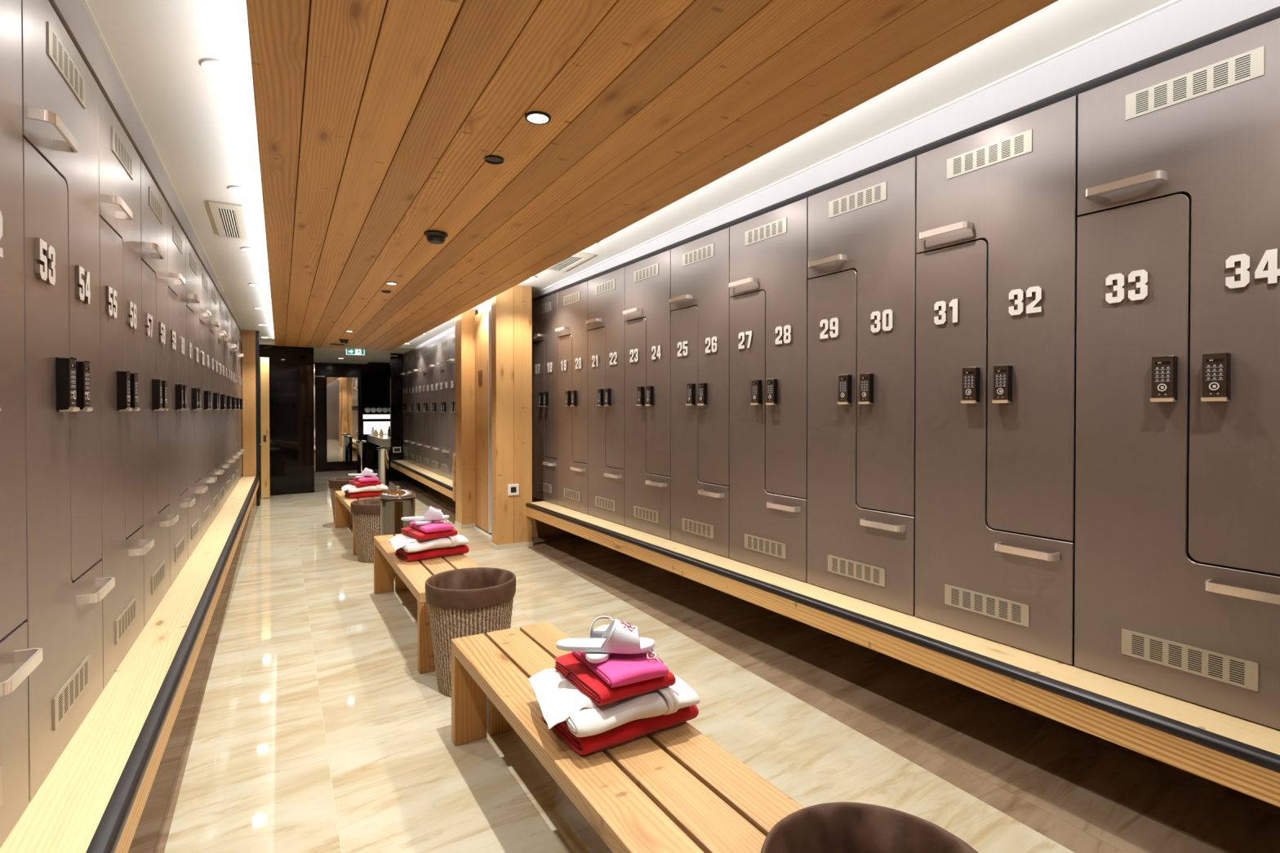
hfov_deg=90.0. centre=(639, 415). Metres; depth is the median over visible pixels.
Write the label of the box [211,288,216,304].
vent grille
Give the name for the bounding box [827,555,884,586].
vent grille
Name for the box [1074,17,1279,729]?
locker
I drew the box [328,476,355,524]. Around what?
laundry basket
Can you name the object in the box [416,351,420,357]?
vent grille
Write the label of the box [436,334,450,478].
locker
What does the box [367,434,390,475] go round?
washstand
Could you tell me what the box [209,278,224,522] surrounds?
locker
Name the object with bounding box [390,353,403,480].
end panel
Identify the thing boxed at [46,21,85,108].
vent grille
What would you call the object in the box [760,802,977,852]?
laundry basket
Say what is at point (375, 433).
bottle
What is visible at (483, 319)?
column
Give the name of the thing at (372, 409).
rolled towel
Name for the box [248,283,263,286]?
recessed light
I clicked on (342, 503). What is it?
slatted bench
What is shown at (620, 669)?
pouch
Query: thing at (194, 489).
locker
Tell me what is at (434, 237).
smoke detector
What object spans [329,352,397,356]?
ceiling vent
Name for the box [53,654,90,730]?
vent grille
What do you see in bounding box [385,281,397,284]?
recessed light
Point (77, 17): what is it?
bulkhead
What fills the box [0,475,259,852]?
bench
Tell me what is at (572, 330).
locker
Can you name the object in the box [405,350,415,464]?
locker
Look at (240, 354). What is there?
locker
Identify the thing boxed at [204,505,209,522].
vent grille
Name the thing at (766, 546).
vent grille
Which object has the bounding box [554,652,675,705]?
hand towel
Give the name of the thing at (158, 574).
vent grille
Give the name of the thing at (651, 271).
vent grille
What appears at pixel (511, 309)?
wooden pillar
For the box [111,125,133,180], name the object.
vent grille
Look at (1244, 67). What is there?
vent grille
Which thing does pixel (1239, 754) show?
bench
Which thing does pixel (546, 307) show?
vent grille
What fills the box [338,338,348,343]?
smoke detector
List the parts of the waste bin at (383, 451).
lid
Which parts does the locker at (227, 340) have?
door, door, handle, handle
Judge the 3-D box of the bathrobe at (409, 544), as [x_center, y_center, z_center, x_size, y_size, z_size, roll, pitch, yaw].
[-1.322,0.754,3.970,0.431,0.094,0.396,0,1,-32]
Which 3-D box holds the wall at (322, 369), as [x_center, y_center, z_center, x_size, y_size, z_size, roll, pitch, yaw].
[-6.465,-0.034,13.442,4.200,2.400,0.130,0,1,-29]
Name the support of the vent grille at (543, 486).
attached to the locker at (544, 310)
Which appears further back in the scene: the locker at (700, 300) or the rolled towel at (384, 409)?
the rolled towel at (384, 409)
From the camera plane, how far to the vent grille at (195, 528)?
4.09 m
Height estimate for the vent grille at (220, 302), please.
0.080 m
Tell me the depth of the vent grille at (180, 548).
3.50 m
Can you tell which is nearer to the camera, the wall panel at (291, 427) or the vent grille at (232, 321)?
the vent grille at (232, 321)
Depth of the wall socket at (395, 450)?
11.61 m
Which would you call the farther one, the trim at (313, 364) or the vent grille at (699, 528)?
the trim at (313, 364)
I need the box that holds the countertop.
[367,434,390,447]
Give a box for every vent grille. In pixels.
[0,764,2,807]
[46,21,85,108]
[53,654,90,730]
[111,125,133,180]
[115,596,137,644]
[148,186,162,224]
[151,560,165,595]
[173,225,182,253]
[174,536,184,562]
[189,253,196,275]
[191,519,199,539]
[202,273,208,292]
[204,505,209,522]
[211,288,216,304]
[213,494,217,509]
[219,301,222,314]
[220,486,224,499]
[225,311,228,323]
[226,480,230,490]
[231,320,233,330]
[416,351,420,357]
[416,455,420,461]
[423,348,428,355]
[423,457,428,464]
[431,344,436,351]
[432,460,437,467]
[441,340,447,347]
[441,463,447,471]
[451,337,455,344]
[537,301,551,314]
[537,481,551,493]
[563,291,580,306]
[564,488,580,501]
[595,278,615,295]
[595,496,615,511]
[633,262,658,282]
[633,506,658,523]
[682,243,714,266]
[682,518,713,538]
[744,533,786,559]
[745,217,786,245]
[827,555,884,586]
[828,181,886,217]
[944,584,1029,627]
[946,128,1032,179]
[1121,628,1258,691]
[1125,45,1264,120]
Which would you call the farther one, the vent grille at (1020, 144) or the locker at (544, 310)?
the locker at (544, 310)
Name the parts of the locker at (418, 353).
door, door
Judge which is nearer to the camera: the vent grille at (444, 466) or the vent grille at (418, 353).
the vent grille at (444, 466)
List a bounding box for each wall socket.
[392,447,400,453]
[507,484,519,495]
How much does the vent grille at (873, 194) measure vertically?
0.080 m
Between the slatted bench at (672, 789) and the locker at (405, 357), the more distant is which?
the locker at (405, 357)
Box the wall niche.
[359,375,390,469]
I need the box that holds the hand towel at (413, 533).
[400,526,457,540]
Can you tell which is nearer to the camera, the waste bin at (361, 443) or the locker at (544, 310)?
the locker at (544, 310)
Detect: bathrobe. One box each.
[341,481,388,493]
[387,531,468,552]
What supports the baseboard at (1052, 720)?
attached to the wall at (540, 528)
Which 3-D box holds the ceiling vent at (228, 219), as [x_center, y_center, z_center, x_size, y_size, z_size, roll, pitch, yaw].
[-2.516,-1.185,3.926,0.162,0.013,0.770,0,0,-29]
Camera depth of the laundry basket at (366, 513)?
5.38 m
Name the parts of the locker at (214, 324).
door, door, handle, handle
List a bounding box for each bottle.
[373,430,377,435]
[387,426,390,436]
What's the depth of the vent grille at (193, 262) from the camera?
4.05 m
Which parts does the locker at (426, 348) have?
door, door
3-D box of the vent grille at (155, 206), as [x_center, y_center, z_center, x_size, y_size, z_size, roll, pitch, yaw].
[-2.200,-0.951,2.909,0.004,0.080,0.330,0,1,-29]
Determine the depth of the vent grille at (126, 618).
2.32 m
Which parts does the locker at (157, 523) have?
handle, door, door, handle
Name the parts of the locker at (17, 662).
door, door, handle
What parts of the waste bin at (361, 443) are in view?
lid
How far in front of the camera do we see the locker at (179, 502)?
3.44 m
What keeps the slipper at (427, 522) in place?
on the pouch at (438, 526)
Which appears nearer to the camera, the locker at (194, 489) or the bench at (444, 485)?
the locker at (194, 489)
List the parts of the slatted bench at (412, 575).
leg, leg, leg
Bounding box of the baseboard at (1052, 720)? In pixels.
[570,533,1279,809]
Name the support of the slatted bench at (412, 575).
on the floor
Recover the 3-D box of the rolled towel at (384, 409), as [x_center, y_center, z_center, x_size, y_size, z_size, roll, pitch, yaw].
[-5.463,-0.115,13.688,0.106,0.106,0.222,0,1,-29]
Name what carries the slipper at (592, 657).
on the pouch at (620, 669)
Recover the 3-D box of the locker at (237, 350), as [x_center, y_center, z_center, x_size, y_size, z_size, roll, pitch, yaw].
[-4.983,-0.139,7.522,0.509,1.923,0.670,0,1,-29]
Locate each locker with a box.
[0,0,42,846]
[21,0,115,801]
[97,86,154,688]
[140,159,178,626]
[167,205,195,586]
[185,236,208,559]
[199,260,217,538]
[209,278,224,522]
[217,292,230,511]
[224,303,235,501]
[229,311,239,493]
[234,320,243,486]
[238,327,245,479]
[400,353,409,462]
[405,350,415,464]
[412,346,422,467]
[419,343,431,471]
[427,339,439,475]
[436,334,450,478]
[446,332,455,479]
[532,292,559,504]
[555,280,589,514]
[585,266,626,525]
[622,249,671,539]
[669,226,731,558]
[728,197,809,582]
[807,156,918,615]
[915,95,1079,665]
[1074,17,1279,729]
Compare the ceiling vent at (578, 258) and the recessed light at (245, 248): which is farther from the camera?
the ceiling vent at (578, 258)
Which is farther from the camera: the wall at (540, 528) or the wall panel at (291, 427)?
the wall panel at (291, 427)
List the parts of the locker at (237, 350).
door, door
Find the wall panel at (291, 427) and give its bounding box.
[241,344,314,496]
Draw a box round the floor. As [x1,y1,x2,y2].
[128,469,1279,852]
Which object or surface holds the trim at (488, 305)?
attached to the wall at (540, 528)
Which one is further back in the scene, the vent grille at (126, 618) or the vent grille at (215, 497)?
the vent grille at (215, 497)
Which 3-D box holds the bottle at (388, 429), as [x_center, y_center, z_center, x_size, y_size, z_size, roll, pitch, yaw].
[-5.007,0.318,12.790,0.060,0.200,0.060,0,1,-29]
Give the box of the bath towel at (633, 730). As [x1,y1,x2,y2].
[541,705,698,755]
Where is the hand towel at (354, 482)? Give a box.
[348,480,381,486]
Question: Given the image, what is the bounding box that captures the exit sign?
[346,348,364,355]
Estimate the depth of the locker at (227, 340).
6.41 m
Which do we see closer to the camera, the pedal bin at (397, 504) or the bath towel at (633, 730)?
the bath towel at (633, 730)
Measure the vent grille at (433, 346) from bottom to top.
0.077 m
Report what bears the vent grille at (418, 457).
attached to the locker at (418, 353)
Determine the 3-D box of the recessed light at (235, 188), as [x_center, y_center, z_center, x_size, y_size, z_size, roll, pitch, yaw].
[-2.118,-1.194,3.392,0.116,0.012,0.116,0,1,-29]
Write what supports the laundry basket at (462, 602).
on the floor
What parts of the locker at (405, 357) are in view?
door, door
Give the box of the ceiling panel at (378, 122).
[245,0,1057,351]
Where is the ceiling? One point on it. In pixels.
(201, 124)
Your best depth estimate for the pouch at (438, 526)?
3.89 m
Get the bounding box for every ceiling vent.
[208,200,248,240]
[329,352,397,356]
[543,252,594,272]
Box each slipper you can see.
[347,467,377,475]
[355,470,368,478]
[400,506,449,520]
[415,512,443,524]
[555,618,655,653]
[586,616,614,663]
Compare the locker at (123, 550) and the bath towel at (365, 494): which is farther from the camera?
the bath towel at (365, 494)
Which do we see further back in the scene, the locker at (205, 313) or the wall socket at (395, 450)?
the wall socket at (395, 450)
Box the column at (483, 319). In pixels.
[475,308,491,533]
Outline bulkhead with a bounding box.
[48,0,242,330]
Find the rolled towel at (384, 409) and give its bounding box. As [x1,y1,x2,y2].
[382,407,387,412]
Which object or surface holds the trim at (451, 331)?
attached to the ceiling
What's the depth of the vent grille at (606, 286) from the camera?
5.09 m
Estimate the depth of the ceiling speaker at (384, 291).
5.12 m
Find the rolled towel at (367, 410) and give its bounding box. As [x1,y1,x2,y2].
[364,407,370,413]
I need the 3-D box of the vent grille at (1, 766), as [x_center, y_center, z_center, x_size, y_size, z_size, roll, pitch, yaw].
[-1.224,0.756,1.162,0.004,0.080,0.330,0,1,-29]
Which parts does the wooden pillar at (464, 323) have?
skirting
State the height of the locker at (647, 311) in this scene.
1.964 m
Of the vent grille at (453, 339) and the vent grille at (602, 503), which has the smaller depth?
the vent grille at (602, 503)
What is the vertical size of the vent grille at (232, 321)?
0.080 m
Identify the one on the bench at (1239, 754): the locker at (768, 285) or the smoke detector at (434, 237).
the locker at (768, 285)
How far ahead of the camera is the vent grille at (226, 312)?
6.40 m
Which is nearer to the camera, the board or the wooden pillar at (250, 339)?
the board
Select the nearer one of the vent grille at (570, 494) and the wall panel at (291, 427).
the vent grille at (570, 494)
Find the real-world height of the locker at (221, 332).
1.923 m
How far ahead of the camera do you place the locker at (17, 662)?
1.37 m
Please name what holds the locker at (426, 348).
on the bench at (444, 485)
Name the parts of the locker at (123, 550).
handle, door, door, handle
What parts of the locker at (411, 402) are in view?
door, door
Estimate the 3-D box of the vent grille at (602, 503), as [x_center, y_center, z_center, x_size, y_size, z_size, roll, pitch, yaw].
[-0.280,0.703,5.116,0.004,0.080,0.330,0,1,-31]
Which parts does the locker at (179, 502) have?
handle, door, door, handle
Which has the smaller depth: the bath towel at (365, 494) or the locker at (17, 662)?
the locker at (17, 662)
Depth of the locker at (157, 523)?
2.85 m
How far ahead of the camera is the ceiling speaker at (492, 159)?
2.41 m
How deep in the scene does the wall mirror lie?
13.45 m
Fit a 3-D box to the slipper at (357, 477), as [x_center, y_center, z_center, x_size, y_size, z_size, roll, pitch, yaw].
[-2.872,0.601,6.680,0.100,0.080,0.285,0,-1,7]
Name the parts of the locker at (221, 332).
door, door, handle, handle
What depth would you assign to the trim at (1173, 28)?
2.39 m
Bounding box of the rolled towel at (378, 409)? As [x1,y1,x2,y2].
[376,407,382,412]
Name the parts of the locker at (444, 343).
door, door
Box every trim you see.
[313,364,315,471]
[402,325,455,355]
[473,526,491,538]
[476,300,491,314]
[531,0,1279,299]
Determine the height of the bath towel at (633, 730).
0.059 m
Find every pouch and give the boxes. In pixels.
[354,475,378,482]
[409,519,453,533]
[571,648,669,687]
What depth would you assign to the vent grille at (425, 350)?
9.73 m
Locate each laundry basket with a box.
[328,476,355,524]
[350,497,380,563]
[425,567,515,697]
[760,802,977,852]
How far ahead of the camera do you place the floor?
2.56 m
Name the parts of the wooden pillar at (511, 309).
skirting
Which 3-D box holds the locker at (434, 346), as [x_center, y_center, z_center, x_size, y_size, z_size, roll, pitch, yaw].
[-2.775,-0.121,9.314,0.509,1.899,0.618,0,1,-29]
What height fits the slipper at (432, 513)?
0.080 m
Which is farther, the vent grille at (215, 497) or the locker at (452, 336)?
the locker at (452, 336)
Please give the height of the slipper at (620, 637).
0.080 m
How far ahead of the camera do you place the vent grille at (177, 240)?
3.50 m
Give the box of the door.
[259,357,270,497]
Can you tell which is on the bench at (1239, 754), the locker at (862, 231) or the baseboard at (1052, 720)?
the locker at (862, 231)
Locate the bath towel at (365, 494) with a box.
[344,490,385,498]
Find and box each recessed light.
[200,57,239,77]
[227,185,253,194]
[240,246,259,252]
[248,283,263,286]
[253,306,266,309]
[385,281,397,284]
[524,111,551,124]
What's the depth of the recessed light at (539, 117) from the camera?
2.06 m
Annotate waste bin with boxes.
[355,440,366,473]
[376,446,391,487]
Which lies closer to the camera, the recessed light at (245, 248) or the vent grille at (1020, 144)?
the vent grille at (1020, 144)
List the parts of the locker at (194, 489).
door, handle, door, handle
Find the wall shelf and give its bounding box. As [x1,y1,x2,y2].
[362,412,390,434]
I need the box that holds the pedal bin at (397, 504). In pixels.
[379,485,415,579]
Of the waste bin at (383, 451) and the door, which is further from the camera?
the waste bin at (383, 451)
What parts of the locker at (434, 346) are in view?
door, door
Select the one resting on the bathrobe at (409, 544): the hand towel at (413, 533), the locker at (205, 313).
the hand towel at (413, 533)
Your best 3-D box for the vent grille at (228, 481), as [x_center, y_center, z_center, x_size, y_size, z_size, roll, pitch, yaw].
[-4.151,0.703,6.454,0.004,0.080,0.330,0,1,-29]
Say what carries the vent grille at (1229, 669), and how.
attached to the locker at (1177, 589)
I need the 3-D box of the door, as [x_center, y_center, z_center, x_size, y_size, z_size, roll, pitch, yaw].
[-5.480,0.178,9.300,0.167,2.046,0.099,0,1,-29]
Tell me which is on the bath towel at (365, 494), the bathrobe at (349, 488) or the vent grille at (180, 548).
the bathrobe at (349, 488)
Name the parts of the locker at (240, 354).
door, door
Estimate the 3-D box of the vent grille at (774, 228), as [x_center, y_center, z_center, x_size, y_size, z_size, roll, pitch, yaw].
[0.686,-1.006,3.511,0.004,0.080,0.330,0,1,-31]
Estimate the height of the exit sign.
0.103 m
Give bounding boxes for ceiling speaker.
[329,343,344,345]
[381,290,391,293]
[484,155,503,164]
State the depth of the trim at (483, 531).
6.72 m
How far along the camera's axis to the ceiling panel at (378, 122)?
2.03 m
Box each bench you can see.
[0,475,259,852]
[334,490,379,555]
[373,533,480,674]
[390,459,453,498]
[451,621,804,852]
[525,501,1279,807]
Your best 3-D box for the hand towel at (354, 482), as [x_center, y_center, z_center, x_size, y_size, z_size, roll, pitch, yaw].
[-2.852,0.693,6.632,0.242,0.044,0.306,0,1,-39]
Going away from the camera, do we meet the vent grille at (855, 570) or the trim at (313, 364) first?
the vent grille at (855, 570)
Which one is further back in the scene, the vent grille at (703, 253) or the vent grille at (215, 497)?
the vent grille at (215, 497)
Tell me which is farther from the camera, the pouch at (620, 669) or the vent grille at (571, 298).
the vent grille at (571, 298)
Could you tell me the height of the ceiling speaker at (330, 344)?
0.008 m
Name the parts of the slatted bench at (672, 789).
leg, leg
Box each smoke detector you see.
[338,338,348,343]
[423,230,448,244]
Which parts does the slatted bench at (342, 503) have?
leg, leg, leg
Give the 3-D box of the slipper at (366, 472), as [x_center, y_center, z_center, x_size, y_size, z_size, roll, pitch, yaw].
[-2.872,0.581,6.635,0.285,0.080,0.100,1,0,-15]
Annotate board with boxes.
[453,454,455,501]
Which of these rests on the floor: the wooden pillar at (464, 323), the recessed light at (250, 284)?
the wooden pillar at (464, 323)
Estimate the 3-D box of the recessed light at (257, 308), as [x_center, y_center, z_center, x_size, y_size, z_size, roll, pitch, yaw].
[-4.085,-1.153,6.881,0.116,0.012,0.116,0,1,-29]
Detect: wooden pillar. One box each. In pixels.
[241,329,260,506]
[454,309,476,528]
[491,284,533,550]
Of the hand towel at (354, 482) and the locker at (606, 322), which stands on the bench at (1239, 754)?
the locker at (606, 322)
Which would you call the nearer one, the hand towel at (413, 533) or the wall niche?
the hand towel at (413, 533)
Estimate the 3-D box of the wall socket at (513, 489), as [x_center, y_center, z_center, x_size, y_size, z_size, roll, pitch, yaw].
[-1.180,0.693,5.967,0.104,0.104,0.010,0,1,-29]
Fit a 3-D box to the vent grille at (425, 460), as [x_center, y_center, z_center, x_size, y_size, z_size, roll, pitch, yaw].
[-3.259,0.696,9.761,0.004,0.077,0.330,0,1,-29]
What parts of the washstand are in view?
panel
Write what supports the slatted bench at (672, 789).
on the floor
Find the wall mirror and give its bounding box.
[324,375,359,463]
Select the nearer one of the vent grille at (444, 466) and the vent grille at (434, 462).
the vent grille at (444, 466)
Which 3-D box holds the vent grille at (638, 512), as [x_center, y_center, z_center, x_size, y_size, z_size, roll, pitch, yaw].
[0.042,0.709,4.587,0.004,0.080,0.330,0,1,-31]
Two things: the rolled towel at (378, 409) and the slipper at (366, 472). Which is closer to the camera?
the slipper at (366, 472)
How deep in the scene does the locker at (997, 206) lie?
2.42 m
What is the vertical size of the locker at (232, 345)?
1.923 m
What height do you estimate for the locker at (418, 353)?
1.899 m
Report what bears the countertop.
on the washstand
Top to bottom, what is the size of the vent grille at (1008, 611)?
0.080 m
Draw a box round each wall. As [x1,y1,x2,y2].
[313,362,390,471]
[531,299,570,537]
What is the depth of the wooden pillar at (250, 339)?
8.55 m
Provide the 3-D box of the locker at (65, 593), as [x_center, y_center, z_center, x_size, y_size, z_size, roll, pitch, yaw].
[-1.731,-0.081,1.641,0.509,1.923,0.670,0,1,-29]
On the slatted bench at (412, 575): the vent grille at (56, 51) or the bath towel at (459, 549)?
the bath towel at (459, 549)
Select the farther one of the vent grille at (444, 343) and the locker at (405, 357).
the locker at (405, 357)
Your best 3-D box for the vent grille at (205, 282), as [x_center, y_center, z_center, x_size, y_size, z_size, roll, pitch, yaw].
[-3.175,-0.969,4.673,0.004,0.080,0.330,0,1,-29]
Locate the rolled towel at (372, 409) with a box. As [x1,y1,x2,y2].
[370,407,376,412]
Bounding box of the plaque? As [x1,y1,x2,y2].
[478,370,482,384]
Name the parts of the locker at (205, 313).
door, door, handle, handle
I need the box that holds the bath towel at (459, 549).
[394,544,469,561]
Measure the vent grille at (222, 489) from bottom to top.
0.080 m
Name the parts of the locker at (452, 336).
door, door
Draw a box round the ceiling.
[86,0,1171,364]
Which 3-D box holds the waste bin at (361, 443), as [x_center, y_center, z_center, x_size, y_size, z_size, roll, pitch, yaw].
[-5.420,0.829,12.448,0.195,0.694,0.195,0,1,-29]
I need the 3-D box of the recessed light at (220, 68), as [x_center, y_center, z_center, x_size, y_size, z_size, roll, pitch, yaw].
[-1.462,-1.208,2.229,0.116,0.012,0.116,0,1,-29]
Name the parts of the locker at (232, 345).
door, door, handle, handle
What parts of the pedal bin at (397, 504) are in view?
lid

